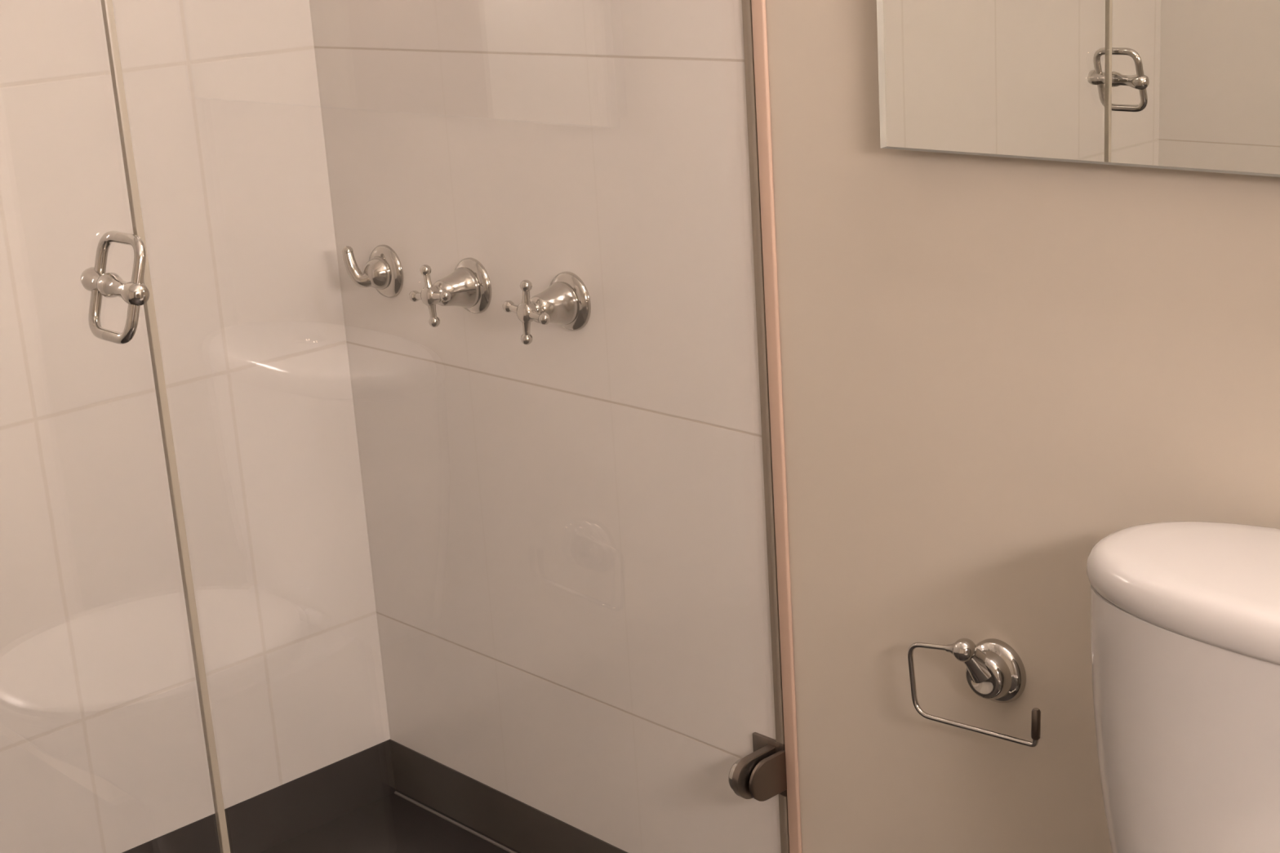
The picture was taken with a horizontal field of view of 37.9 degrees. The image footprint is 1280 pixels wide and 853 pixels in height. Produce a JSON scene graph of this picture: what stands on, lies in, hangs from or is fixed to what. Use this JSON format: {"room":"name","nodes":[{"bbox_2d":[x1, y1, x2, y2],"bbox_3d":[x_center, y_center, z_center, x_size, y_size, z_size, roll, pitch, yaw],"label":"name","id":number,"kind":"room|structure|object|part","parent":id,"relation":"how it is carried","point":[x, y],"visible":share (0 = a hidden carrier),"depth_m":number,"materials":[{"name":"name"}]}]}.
{"room":"bathroom","nodes":[
{"label":"bathroom","id":0,"kind":"room"},
{"bbox_2d":[0,0,390,852],"bbox_3d":[-1.610,-0.182,1.880,3.200,2.580,0.100,-18,21,-40],"label":"wall","id":1,"kind":"structure","parent":0,"point":[103,746],"depth_m":2.74,"materials":[{"name":"beige tile"}]},
{"bbox_2d":[122,739,395,852],"bbox_3d":[-1.286,0.853,2.357,2.400,0.097,0.003,-18,21,-40],"label":"baseboard","id":2,"kind":"structure","parent":1,"relation":"attached to","point":[262,822],"depth_m":3.00,"materials":[{"name":"grey tile"}]},
{"bbox_2d":[260,792,509,852],"bbox_3d":[-0.948,1.024,2.041,2.400,0.096,0.970,-18,21,-40],"label":"floor","id":3,"kind":"structure","parent":0,"point":[391,824],"depth_m":3.00,"materials":[{"name":"grey tile"}]},
{"bbox_3d":[-0.663,1.003,1.713,2.400,0.085,0.120,-18,21,-40],"label":"shower curb","id":4,"kind":"object","parent":3,"relation":"on","visible":0},
{"bbox_2d":[80,0,230,852],"bbox_3d":[-0.697,-0.014,1.462,0.706,1.982,0.097,-18,21,-40],"label":"shower door","id":5,"kind":"structure","parent":4,"relation":"on","point":[137,292],"depth_m":1.68,"materials":[{"name":"clear glass"}]},
{"bbox_3d":[-0.465,-0.124,1.655,0.035,0.094,0.079,-18,21,-40],"label":"pull handle","id":6,"kind":"part","parent":5,"relation":"part of","materials":[{"name":"silver metal"}]},
{"bbox_2d":[741,0,789,852],"bbox_3d":[-0.150,-0.186,1.945,0.794,1.992,0.014,-18,21,-40],"label":"door frame","id":7,"kind":"structure","parent":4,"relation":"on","point":[746,4],"depth_m":2.27,"materials":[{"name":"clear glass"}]},
{"bbox_2d":[309,0,1279,852],"bbox_3d":[0.662,-0.276,1.692,0.100,2.580,3.250,-18,21,-40],"label":"wall","id":8,"kind":"structure","parent":0,"point":[566,531],"depth_m":2.30,"materials":[{"name":"beige tile"}]},
{"bbox_2d":[342,244,403,297],"bbox_3d":[-0.401,-0.229,2.781,0.058,0.085,0.081,-18,21,-40],"label":"robe hook","id":9,"kind":"object","parent":8,"relation":"attached to","point":[383,272],"visible":1,"depth_m":2.77,"materials":[{"name":"silver metal"}]},
{"bbox_3d":[-0.419,-0.238,2.780,0.049,0.063,0.025,-3,16,3],"label":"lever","id":10,"kind":"part","parent":9,"relation":"part of","materials":[{"name":"silver metal"}]},
{"bbox_2d":[408,257,491,327],"bbox_3d":[-0.269,-0.190,2.623,0.089,0.088,0.088,-18,21,-40],"label":"tap","id":11,"kind":"object","parent":8,"relation":"attached to","point":[468,286],"visible":1,"depth_m":2.62,"materials":[{"name":"silver metal"}]},
{"bbox_3d":[-0.293,-0.182,2.601,0.022,0.088,0.088,-18,21,-40],"label":"cross handle","id":12,"kind":"part","parent":11,"relation":"part of","materials":[{"name":"silver metal"}]},
{"bbox_2d":[394,791,516,852],"bbox_3d":[-0.123,0.686,2.840,0.006,0.005,0.844,-18,21,-40],"label":"trim","id":13,"kind":"structure","parent":8,"relation":"attached to","point":[396,793],"depth_m":3.02,"materials":[{"name":"grey metal"}]},
{"bbox_2d":[390,739,627,852],"bbox_3d":[-0.124,0.639,2.830,0.003,0.097,0.847,-18,21,-40],"label":"baseboard","id":14,"kind":"structure","parent":8,"relation":"attached to","point":[516,825],"depth_m":2.95,"materials":[{"name":"grey tile"}]},
{"bbox_2d":[502,271,591,344],"bbox_3d":[-0.125,-0.158,2.473,0.089,0.088,0.088,-18,21,-40],"label":"tap","id":15,"kind":"object","parent":8,"relation":"attached to","point":[566,303],"visible":1,"depth_m":2.47,"materials":[{"name":"silver metal"}]},
{"bbox_3d":[-0.150,-0.150,2.451,0.022,0.088,0.088,-18,21,-40],"label":"cross handle","id":16,"kind":"part","parent":15,"relation":"part of","materials":[{"name":"silver metal"}]},
{"bbox_2d":[728,732,786,801],"bbox_3d":[0.145,0.448,2.400,0.077,0.074,0.058,-18,21,-40],"label":"glass clamp","id":17,"kind":"object","parent":8,"relation":"attached to","point":[760,775],"visible":1,"depth_m":2.38,"materials":[{"name":"silver metal"}]},
{"bbox_3d":[0.170,0.440,2.424,0.006,0.074,0.056,-18,21,-40],"label":"wall plate","id":18,"kind":"part","parent":17,"relation":"part of","materials":[{"name":"silver metal"}]},
{"bbox_2d":[751,0,802,852],"bbox_3d":[0.139,-0.425,2.143,0.006,2.480,0.020,-18,21,-40],"label":"trim","id":19,"kind":"structure","parent":8,"relation":"attached to","point":[759,31],"depth_m":2.26,"materials":[{"name":"beige tile"}]},
{"bbox_2d":[907,638,1040,747],"bbox_3d":[0.382,0.290,2.095,0.053,0.114,0.181,-18,21,-40],"label":"toilet paper holder","id":20,"kind":"object","parent":8,"relation":"attached to","point":[995,672],"visible":1,"depth_m":2.08,"materials":[{"name":"silver metal"}]},
{"bbox_2d":[876,0,1279,177],"bbox_3d":[0.598,-0.538,1.568,0.030,0.660,1.020,-18,21,-40],"label":"wall mirror","id":21,"kind":"object","parent":8,"relation":"attached to","point":[1186,85],"visible":1,"depth_m":1.80,"materials":[{"name":"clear mirror"}]},
{"bbox_3d":[-0.089,1.369,0.660,3.100,0.100,2.280,-18,21,-40],"label":"floor","id":22,"kind":"structure","parent":0,"visible":0},
{"bbox_2d":[1086,520,1279,852],"bbox_3d":[0.479,0.576,1.600,0.678,0.822,0.493,-18,21,-40],"label":"toilet","id":23,"kind":"object","parent":22,"relation":"on","point":[1185,615],"visible":1,"depth_m":1.67,"materials":[{"name":"white ceramic"}]},
{"bbox_3d":[0.618,0.155,1.637,0.229,0.042,0.493,-18,21,-40],"label":"tank lid","id":24,"kind":"part","parent":23,"relation":"part of","materials":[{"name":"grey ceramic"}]}
]}

